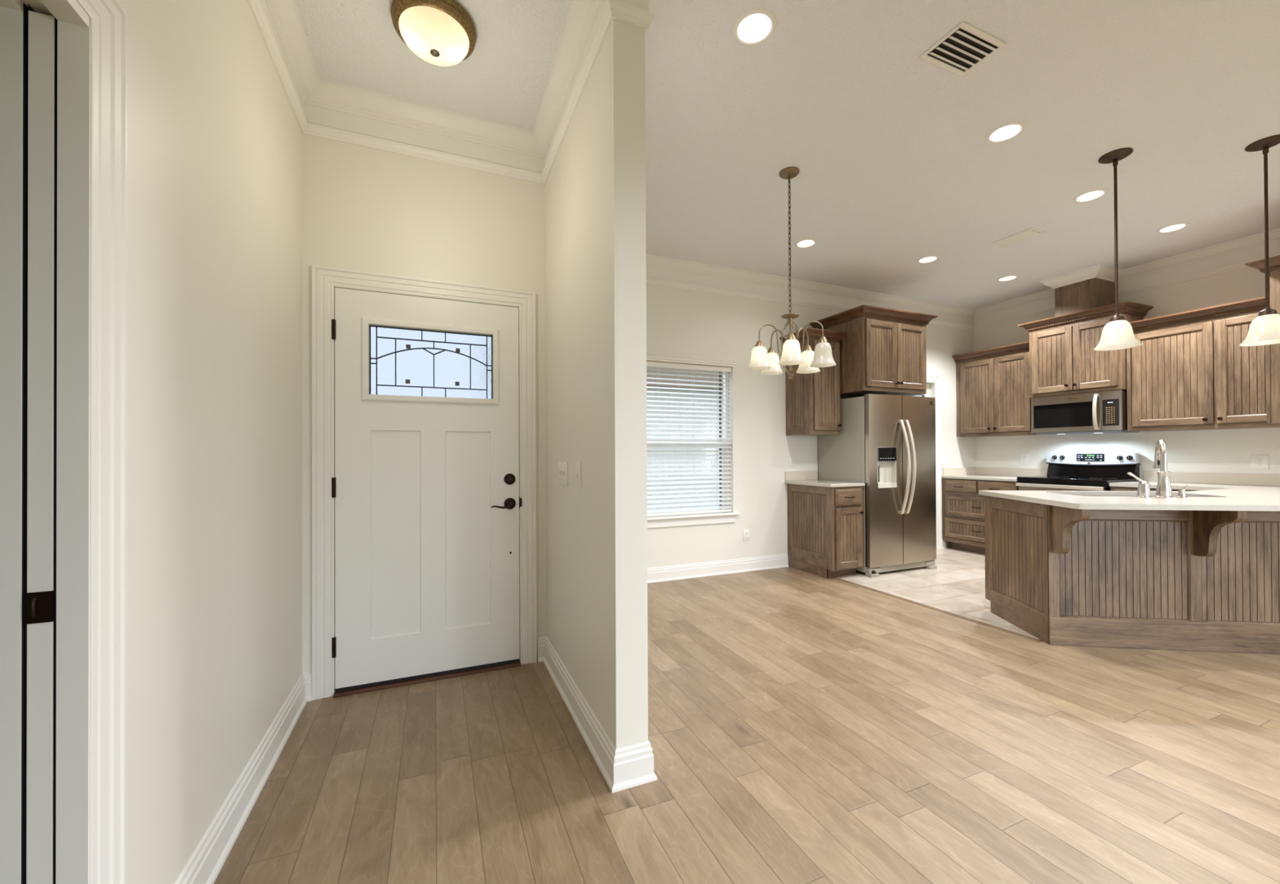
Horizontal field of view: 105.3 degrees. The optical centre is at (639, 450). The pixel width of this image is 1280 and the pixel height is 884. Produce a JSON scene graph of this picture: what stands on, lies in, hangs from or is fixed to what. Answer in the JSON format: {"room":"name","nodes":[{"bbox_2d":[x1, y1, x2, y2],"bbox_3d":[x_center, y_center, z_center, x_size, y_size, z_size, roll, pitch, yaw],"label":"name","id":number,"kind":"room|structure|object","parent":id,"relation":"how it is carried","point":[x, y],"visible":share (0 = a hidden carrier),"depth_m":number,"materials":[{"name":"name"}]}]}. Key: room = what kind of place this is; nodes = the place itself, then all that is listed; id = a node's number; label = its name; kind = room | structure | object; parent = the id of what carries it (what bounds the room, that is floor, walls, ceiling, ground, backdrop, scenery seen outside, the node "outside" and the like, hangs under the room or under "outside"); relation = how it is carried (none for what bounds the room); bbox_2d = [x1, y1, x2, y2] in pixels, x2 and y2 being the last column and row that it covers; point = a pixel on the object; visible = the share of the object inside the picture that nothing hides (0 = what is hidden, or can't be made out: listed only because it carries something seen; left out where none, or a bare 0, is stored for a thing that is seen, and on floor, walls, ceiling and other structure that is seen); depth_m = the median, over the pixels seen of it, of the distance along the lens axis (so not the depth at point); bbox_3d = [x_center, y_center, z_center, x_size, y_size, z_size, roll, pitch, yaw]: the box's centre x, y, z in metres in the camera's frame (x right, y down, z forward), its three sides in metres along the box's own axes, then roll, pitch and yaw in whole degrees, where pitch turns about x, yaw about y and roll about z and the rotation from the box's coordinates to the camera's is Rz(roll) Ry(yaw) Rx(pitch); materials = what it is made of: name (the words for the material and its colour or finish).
{"room":"open-plan living room","nodes":[
{"label":"open-plan living room","id":0,"kind":"room"},
{"bbox_2d":[21,0,302,883],"bbox_3d":[-0.497,-0.313,-0.534,0.120,3.050,6.597,0,0,-23],"label":"wall","id":1,"kind":"structure","parent":0,"point":[215,193],"depth_m":1.39,"materials":[{"name":"paint"}]},
{"bbox_2d":[21,3,57,883],"bbox_3d":[-1.112,0.200,0.930,0.083,2.045,0.057,0,0,-23],"label":"trim","id":2,"kind":"structure","parent":1,"relation":"attached to","point":[25,10],"depth_m":0.90,"materials":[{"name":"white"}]},
{"bbox_2d":[25,10,54,883],"bbox_3d":[-1.260,0.202,1.265,0.036,2.022,0.809,0,0,-23],"label":"door","id":3,"kind":"structure","parent":1,"relation":"in","point":[39,596],"depth_m":0.90,"materials":[{"name":"paint"}]},
{"bbox_2d":[0,0,90,883],"bbox_3d":[-0.937,0.196,0.515,0.122,2.047,0.878,0,0,-23],"label":"trim","id":4,"kind":"structure","parent":1,"relation":"attached to","point":[73,24],"depth_m":0.91,"materials":[{"name":"paint"}]},
{"bbox_2d":[75,0,128,883],"bbox_3d":[-0.874,0.153,0.542,0.019,2.133,1.011,0,0,-23],"label":"trim","id":5,"kind":"structure","parent":1,"relation":"attached to","point":[108,185],"depth_m":0.97,"materials":[{"name":"paint"}]},
{"bbox_2d":[174,671,311,883],"bbox_3d":[-1.350,1.160,1.715,0.045,0.135,1.531,0,0,-23],"label":"baseboard","id":6,"kind":"structure","parent":1,"relation":"attached to","point":[210,855],"depth_m":1.63,"materials":[{"name":"paint"}]},
{"bbox_2d":[302,133,546,672],"bbox_3d":[-1.139,-0.293,2.709,1.212,3.050,0.120,0,0,-23],"label":"wall","id":7,"kind":"structure","parent":0,"point":[364,209],"depth_m":2.62,"materials":[{"name":"paint"}]},
{"bbox_2d":[311,265,537,700],"bbox_3d":[-1.117,0.154,2.638,1.108,2.154,0.022,0,0,-23],"label":"trim","id":8,"kind":"structure","parent":7,"relation":"attached to","point":[324,279],"depth_m":2.47,"materials":[{"name":"paint"}]},
{"bbox_2d":[331,287,521,692],"bbox_3d":[-1.131,0.201,2.674,0.940,2.061,0.185,0,0,-23],"label":"door","id":9,"kind":"structure","parent":7,"relation":"in","point":[425,482],"depth_m":2.62,"materials":[{"name":"paint"}]},
{"bbox_2d":[333,662,520,697],"bbox_3d":[-1.134,1.222,2.683,0.920,0.020,0.158,0,0,-23],"label":"door sill","id":10,"kind":"structure","parent":7,"relation":"attached to","point":[344,693],"depth_m":2.60,"materials":[{"name":"brown wood"}]},
{"bbox_2d":[545,18,648,749],"bbox_3d":[-0.546,-0.294,3.027,0.127,3.050,2.643,0,0,-23],"label":"wall partition","id":11,"kind":"structure","parent":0,"point":[596,268],"depth_m":1.91,"materials":[{"name":"paint"}]},
{"bbox_2d":[558,462,568,485],"bbox_3d":[-0.397,0.115,2.491,0.016,0.116,0.180,0,0,-23],"label":"light switch","id":12,"kind":"object","parent":11,"relation":"attached to","point":[562,466],"visible":1,"depth_m":2.47,"materials":[{"name":"white plastic"}]},
{"bbox_2d":[575,462,581,488],"bbox_3d":[-0.285,0.111,2.224,0.016,0.116,0.078,0,0,-23],"label":"light switch","id":13,"kind":"object","parent":11,"relation":"attached to","point":[578,464],"visible":1,"depth_m":2.21,"materials":[{"name":"white plastic"}]},
{"bbox_2d":[537,553,788,792],"bbox_3d":[0.722,1.160,3.471,2.913,0.135,2.549,0,0,-23],"label":"baseboard","id":14,"kind":"structure","parent":11,"relation":"attached to","point":[633,766],"depth_m":2.21,"materials":[{"name":"paint"}]},
{"bbox_2d":[265,0,1279,319],"bbox_3d":[2.601,-1.793,1.433,7.123,0.095,7.802,0,0,-23],"label":"trim","id":15,"kind":"structure","parent":11,"relation":"attached to","point":[315,91],"depth_m":2.66,"materials":[{"name":"paint"}]},
{"bbox_2d":[213,566,1279,883],"bbox_3d":[2.614,1.259,1.417,7.363,0.100,8.042,0,0,-23],"label":"floor","id":16,"kind":"structure","parent":0,"point":[804,727],"depth_m":1.90,"materials":[{"name":"brown wood"}]},
{"bbox_2d":[786,484,863,578],"bbox_3d":[1.889,0.789,4.967,0.394,0.882,0.697,0,0,-23],"label":"base cabinet","id":17,"kind":"object","parent":16,"relation":"on","point":[825,525],"visible":0.94,"depth_m":4.75,"materials":[{"name":"brown wood"}]},
{"bbox_2d":[784,471,865,487],"bbox_3d":[1.869,0.283,4.983,0.437,0.129,0.662,0,0,-23],"label":"countertop","id":18,"kind":"structure","parent":17,"relation":"on","point":[797,477],"depth_m":5.09,"materials":[{"name":"beige stone"}]},
{"bbox_2d":[784,471,817,480],"bbox_3d":[1.746,0.270,5.279,0.435,0.098,0.020,0,0,-23],"label":"backsplash","id":19,"kind":"structure","parent":18,"relation":"on","point":[788,475],"depth_m":5.26,"materials":[{"name":"stone"}]},
{"bbox_2d":[831,576,1042,642],"bbox_3d":[2.206,1.220,3.928,0.048,0.008,1.772,0,0,-23],"label":"threshold strip","id":20,"kind":"object","parent":16,"relation":"on","point":[833,577],"visible":1,"depth_m":3.66,"materials":[{"name":"brown wood"}]},
{"bbox_2d":[984,495,1279,654],"bbox_3d":[3.486,0.773,3.174,1.800,0.882,0.948,0,0,7],"label":"base cabinet","id":21,"kind":"object","parent":16,"relation":"on","point":[1194,580],"visible":0.79,"depth_m":3.00,"materials":[{"name":"brown wood"}]},
{"bbox_2d":[978,471,1279,511],"bbox_3d":[3.956,0.266,3.372,3.130,0.129,1.918,0,0,-23],"label":"countertop","id":22,"kind":"structure","parent":21,"relation":"on","point":[1213,491],"depth_m":3.35,"materials":[{"name":"beige stone"}]},
{"bbox_2d":[1127,439,1173,497],"bbox_3d":[3.361,0.113,3.177,0.346,0.376,0.154,0,0,-21],"label":"faucet","id":23,"kind":"object","parent":22,"relation":"on","point":[1163,489],"visible":1,"depth_m":3.13,"materials":[{"name":"silver metal"}]},
{"bbox_2d":[1176,484,1188,497],"bbox_3d":[3.497,0.261,3.149,0.092,0.078,0.048,0,0,-35],"label":"soap dispenser","id":24,"kind":"object","parent":22,"relation":"on","point":[1181,494],"visible":1,"depth_m":3.13,"materials":[{"name":"silver metal"}]},
{"bbox_2d":[295,0,1279,309],"bbox_3d":[2.601,-1.841,1.433,7.363,0.001,8.042,0,0,-23],"label":"ceiling","id":25,"kind":"structure","parent":0,"point":[891,152],"depth_m":2.69,"materials":[{"name":"white paint"}]},
{"bbox_2d":[391,0,476,66],"bbox_3d":[-0.874,-1.753,2.080,0.336,0.139,0.336,0,0,-23],"label":"ceiling light","id":26,"kind":"object","parent":25,"relation":"attached to","point":[441,33],"visible":1,"depth_m":2.01,"materials":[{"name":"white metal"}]},
{"bbox_2d":[731,7,777,46],"bbox_3d":[0.494,-1.862,2.111,0.192,0.085,0.192,0,0,-23],"label":"recessed light","id":27,"kind":"object","parent":25,"relation":"in","point":[754,27],"visible":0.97,"depth_m":2.13,"materials":[{"name":"white metal"}]},
{"bbox_2d":[746,166,836,380],"bbox_3d":[0.977,-1.145,3.215,0.546,1.360,0.531,0,0,-23],"label":"chandelier","id":28,"kind":"object","parent":25,"relation":"hanging from","point":[809,361],"visible":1,"depth_m":3.15,"materials":[{"name":"white glass"}]},
{"bbox_2d":[794,238,817,248],"bbox_3d":[1.455,-1.855,4.286,0.192,0.085,0.192,0,0,-23],"label":"recessed light","id":29,"kind":"object","parent":25,"relation":"in","point":[806,242],"visible":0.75,"depth_m":4.33,"materials":[{"name":"white"}]},
{"bbox_2d":[915,255,939,263],"bbox_3d":[2.742,-1.858,4.654,0.192,0.085,0.192,0,0,-23],"label":"recessed light","id":30,"kind":"object","parent":25,"relation":"in","point":[928,259],"visible":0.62,"depth_m":4.69,"materials":[{"name":"white"}]},
{"bbox_2d":[919,21,1006,76],"bbox_3d":[1.473,-1.825,2.232,0.298,0.014,0.205,0,0,-23],"label":"ceiling vent","id":31,"kind":"object","parent":25,"relation":"in","point":[965,46],"visible":1,"depth_m":2.22,"materials":[{"name":"white metal"}]},
{"bbox_2d":[984,120,1026,143],"bbox_3d":[2.102,-1.865,2.810,0.192,0.085,0.192,0,0,-23],"label":"recessed light","id":32,"kind":"object","parent":25,"relation":"in","point":[1009,131],"visible":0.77,"depth_m":2.83,"materials":[{"name":"white"}]},
{"bbox_2d":[996,275,1018,281],"bbox_3d":[3.890,-1.861,5.168,0.192,0.085,0.192,0,0,-23],"label":"recessed light","id":33,"kind":"object","parent":25,"relation":"in","point":[1008,277],"visible":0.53,"depth_m":5.20,"materials":[{"name":"white"}]},
{"bbox_2d":[991,227,1046,247],"bbox_3d":[3.251,-1.822,4.192,0.205,0.014,0.315,0,0,-23],"label":"ceiling vent","id":34,"kind":"object","parent":25,"relation":"in","point":[1032,233],"visible":1,"depth_m":4.17,"materials":[{"name":"white metal"}]},
{"bbox_2d":[1072,188,1108,203],"bbox_3d":[3.233,-1.866,3.508,0.192,0.085,0.192,0,0,-23],"label":"recessed light","id":35,"kind":"object","parent":25,"relation":"in","point":[1091,195],"visible":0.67,"depth_m":3.54,"materials":[{"name":"white"}]},
{"bbox_2d":[1093,147,1142,351],"bbox_3d":[2.954,-1.237,3.030,0.216,1.194,0.216,0,0,-23],"label":"pendant light","id":36,"kind":"object","parent":25,"relation":"hanging from","point":[1117,334],"visible":1,"depth_m":3.02,"materials":[{"name":"white glass"}]},
{"bbox_2d":[1155,222,1190,233],"bbox_3d":[4.382,-1.869,4.018,0.192,0.085,0.192,0,0,-23],"label":"recessed light","id":37,"kind":"object","parent":25,"relation":"in","point":[1174,227],"visible":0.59,"depth_m":4.04,"materials":[{"name":"white"}]},
{"bbox_2d":[1239,134,1279,346],"bbox_3d":[3.736,-1.241,2.911,0.216,1.194,0.216,0,0,-23],"label":"pendant light","id":38,"kind":"object","parent":25,"relation":"hanging from","point":[1264,329],"visible":1,"depth_m":2.90,"materials":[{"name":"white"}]},
{"bbox_2d":[646,284,974,568],"bbox_3d":[1.749,-0.292,5.349,5.904,3.050,0.142,0,0,-23],"label":"wall","id":39,"kind":"structure","parent":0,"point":[684,323],"depth_m":5.05,"materials":[{"name":"paint"}]},
{"bbox_2d":[646,360,732,516],"bbox_3d":[0.226,-0.113,4.675,1.524,1.462,0.073,0,0,-23],"label":"window blind","id":40,"kind":"object","parent":39,"relation":"attached to","point":[651,364],"visible":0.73,"depth_m":4.79,"materials":[{"name":"white plastic"}]},
{"bbox_2d":[646,355,740,528],"bbox_3d":[0.218,-0.082,4.690,1.638,1.627,0.177,0,0,-23],"label":"window","id":41,"kind":"structure","parent":39,"relation":"attached to","point":[719,517],"depth_m":4.81,"materials":[{"name":"paint"}]},
{"bbox_2d":[742,529,749,541],"bbox_3d":[1.090,0.869,5.006,0.072,0.116,0.009,0,0,-23],"label":"wall outlet","id":42,"kind":"object","parent":39,"relation":"attached to","point":[745,532],"visible":1,"depth_m":5.00,"materials":[{"name":"white plastic"}]},
{"bbox_2d":[789,457,795,467],"bbox_3d":[1.634,0.123,5.240,0.072,0.116,0.009,0,0,-23],"label":"wall outlet","id":43,"kind":"object","parent":39,"relation":"attached to","point":[792,460],"visible":1,"depth_m":5.24,"materials":[{"name":"white plastic"}]},
{"bbox_2d":[779,327,844,435],"bbox_3d":[1.784,-0.681,5.066,0.460,1.044,0.452,0,0,-23],"label":"upper cabinet","id":44,"kind":"object","parent":39,"relation":"attached to","point":[812,399],"visible":0.78,"depth_m":4.96,"materials":[{"name":"brown wood"}]},
{"bbox_2d":[809,304,937,399],"bbox_3d":[2.477,-0.993,5.208,1.034,0.809,0.731,0,0,-23],"label":"upper cabinet","id":45,"kind":"object","parent":39,"relation":"attached to","point":[883,350],"visible":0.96,"depth_m":4.91,"materials":[{"name":"brown wood"}]},
{"bbox_2d":[915,383,929,397],"bbox_3d":[3.280,0.190,6.023,0.809,2.061,0.040,0,0,-23],"label":"door","id":46,"kind":"structure","parent":39,"relation":"attached to","point":[927,394],"depth_m":6.15,"materials":[{"name":"paint"}]},
{"bbox_2d":[942,537,946,548],"bbox_3d":[3.814,1.161,6.140,0.063,0.135,0.026,0,0,-23],"label":"baseboard","id":47,"kind":"structure","parent":39,"relation":"attached to","point":[943,541],"depth_m":6.13,"materials":[{"name":"paint"}]},
{"bbox_2d":[942,466,974,475],"bbox_3d":[4.091,0.265,6.265,0.598,0.098,0.020,0,0,-23],"label":"backsplash","id":48,"kind":"structure","parent":39,"relation":"attached to","point":[968,470],"depth_m":6.25,"materials":[{"name":"stone"}]},
{"bbox_2d":[836,547,1039,639],"bbox_3d":[3.647,1.229,4.352,2.943,0.022,3.191,0,0,-23],"label":"floor tile","id":49,"kind":"structure","parent":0,"point":[957,586],"depth_m":4.47,"materials":[{"name":"tile"}]},
{"bbox_2d":[817,393,937,577],"bbox_3d":[2.549,0.339,5.176,0.940,1.780,0.808,0,0,-23],"label":"refrigerator","id":50,"kind":"object","parent":49,"relation":"on","point":[886,443],"visible":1,"depth_m":4.88,"materials":[{"name":"silver metal"}]},
{"bbox_2d":[942,478,1018,554],"bbox_3d":[4.235,0.784,5.865,0.685,0.882,0.850,0,0,-23],"label":"base cabinet","id":51,"kind":"object","parent":49,"relation":"on","point":[963,508],"visible":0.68,"depth_m":5.87,"materials":[{"name":"brown wood"}]},
{"bbox_2d":[941,466,1047,481],"bbox_3d":[4.251,0.278,5.875,0.646,0.129,0.863,0,0,-23],"label":"countertop","id":52,"kind":"structure","parent":51,"relation":"on","point":[1007,474],"depth_m":6.00,"materials":[{"name":"beige stone"}]},
{"bbox_2d":[1015,451,1140,490],"bbox_3d":[4.548,0.603,5.103,0.662,1.194,0.778,0,0,-23],"label":"range","id":53,"kind":"object","parent":49,"relation":"on","point":[1066,470],"visible":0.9,"depth_m":5.09,"materials":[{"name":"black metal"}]},
{"bbox_2d":[1017,475,1135,484],"bbox_3d":[4.520,0.300,5.094,0.520,0.035,0.778,0,0,-23],"label":"cooktop","id":54,"kind":"object","parent":53,"relation":"in","point":[1033,479],"depth_m":5.00,"materials":[{"name":"black glass"}]},
{"bbox_2d":[1110,486,1194,491],"bbox_3d":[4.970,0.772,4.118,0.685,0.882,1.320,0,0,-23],"label":"sink","id":55,"kind":"object","parent":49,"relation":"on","point":[1112,488],"visible":0.12,"depth_m":4.49,"materials":[{"name":"silver metal"}]},
{"bbox_2d":[973,266,1279,480],"bbox_3d":[5.946,-0.323,2.828,0.120,3.050,7.802,0,0,-23],"label":"wall","id":56,"kind":"structure","parent":0,"point":[1211,451],"depth_m":4.67,"materials":[{"name":"paint"}]},
{"bbox_2d":[952,341,1036,437],"bbox_3d":[4.353,-0.698,5.916,0.423,1.035,0.866,0,0,-23],"label":"upper cabinet","id":57,"kind":"object","parent":56,"relation":"attached to","point":[993,399],"visible":0.91,"depth_m":5.82,"materials":[{"name":"brown wood"}]},
{"bbox_2d":[974,466,1047,476],"bbox_3d":[4.539,0.262,5.997,0.020,0.098,0.863,0,0,-23],"label":"backsplash","id":58,"kind":"structure","parent":56,"relation":"attached to","point":[978,470],"depth_m":5.97,"materials":[{"name":"stone"}]},
{"bbox_2d":[1020,453,1028,464],"bbox_3d":[4.606,0.102,5.851,0.009,0.125,0.085,0,0,-23],"label":"wall outlet","id":59,"kind":"object","parent":56,"relation":"attached to","point":[1024,457],"visible":1,"depth_m":5.85,"materials":[{"name":"white plastic"}]},
{"bbox_2d":[1054,278,1115,316],"bbox_3d":[4.689,-1.583,5.143,0.400,0.365,0.343,0,0,-23],"label":"chase","id":60,"kind":"object","parent":56,"relation":"attached to","point":[1091,293],"visible":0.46,"depth_m":5.02,"materials":[{"name":"brown wood"}]},
{"bbox_2d":[1017,300,1153,398],"bbox_3d":[4.643,-1.002,5.137,0.491,0.824,0.942,0,0,-23],"label":"upper cabinet","id":61,"kind":"object","parent":56,"relation":"attached to","point":[1064,361],"visible":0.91,"depth_m":5.02,"materials":[{"name":"brown wood"}]},
{"bbox_2d":[1031,390,1138,435],"bbox_3d":[4.663,-0.382,5.140,0.448,0.408,0.777,0,0,-23],"label":"microwave","id":62,"kind":"object","parent":61,"relation":"attached to","point":[1105,411],"visible":0.97,"depth_m":5.02,"materials":[{"name":"silver metal"}]},
{"bbox_2d":[1118,241,1279,297],"bbox_3d":[5.222,-1.670,4.351,0.029,0.154,1.532,0,0,-23],"label":"trim","id":63,"kind":"structure","parent":56,"relation":"attached to","point":[1235,261],"depth_m":4.51,"materials":[{"name":"paint"}]},
{"bbox_2d":[1126,296,1279,431],"bbox_3d":[5.086,-0.710,4.171,0.423,1.035,1.310,0,0,-23],"label":"upper cabinet","id":64,"kind":"object","parent":56,"relation":"attached to","point":[1190,370],"visible":0.91,"depth_m":4.28,"materials":[{"name":"brown wood"}]},
{"bbox_2d":[1143,471,1279,486],"bbox_3d":[5.274,0.249,4.248,0.020,0.098,1.325,0,0,-23],"label":"backsplash","id":65,"kind":"structure","parent":56,"relation":"attached to","point":[1273,480],"depth_m":4.38,"materials":[{"name":"stone"}]},
{"bbox_2d":[1250,454,1268,469],"bbox_3d":[5.307,0.097,4.183,0.009,0.125,0.100,0,0,-23],"label":"wall outlet","id":66,"kind":"object","parent":56,"relation":"attached to","point":[1257,461],"visible":1,"depth_m":4.18,"materials":[{"name":"white plastic"}]},
{"bbox_2d":[1256,462,1262,466],"bbox_3d":[5.305,0.117,4.182,0.004,0.028,0.033,0,0,-23],"label":"receptacle","id":67,"kind":"object","parent":66,"relation":"attached to","point":[1257,464],"depth_m":4.18,"materials":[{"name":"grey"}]},
{"bbox_3d":[5.087,-0.316,3.339,1.068,3.050,0.210,0,0,-23],"label":"wall","id":68,"kind":"structure","parent":0,"visible":0},
{"bbox_2d":[1244,255,1279,424],"bbox_3d":[4.906,-0.814,3.608,0.496,1.219,0.419,0,0,-23],"label":"upper cabinet","id":69,"kind":"object","parent":68,"relation":"attached to","point":[1273,351],"visible":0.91,"depth_m":3.63,"materials":[{"name":"brown wood"}]},
{"bbox_3d":[2.678,1.465,6.539,70.000,0.140,70.000,0,0,-23],"label":"ground","id":70,"kind":"structure","parent":0,"visible":0},
{"bbox_2d":[646,388,723,510],"bbox_3d":[0.240,0.263,7.042,4.100,2.270,0.200,0,0,-23],"label":"window","id":71,"kind":"structure","parent":70,"relation":"on","point":[647,389],"depth_m":7.10,"materials":[{"name":"glass"}]},
{"bbox_2d":[646,366,723,392],"bbox_3d":[0.283,-1.113,6.934,4.300,0.480,0.650,0,0,-23],"label":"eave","id":72,"kind":"object","parent":71,"relation":"attached to","point":[647,371],"visible":0.21,"depth_m":6.72},
{"bbox_3d":[4.142,-0.341,-2.227,7.123,3.050,0.120,0,0,-23],"label":"wall","id":73,"kind":"structure","parent":0,"visible":0},
{"bbox_2d":[246,0,1054,330],"bbox_3d":[0.797,-1.662,2.231,4.780,0.154,10.535,0,0,24],"label":"trim","id":74,"kind":"structure","parent":73,"relation":"attached to","point":[312,120],"depth_m":2.61,"materials":[{"name":"paint"}]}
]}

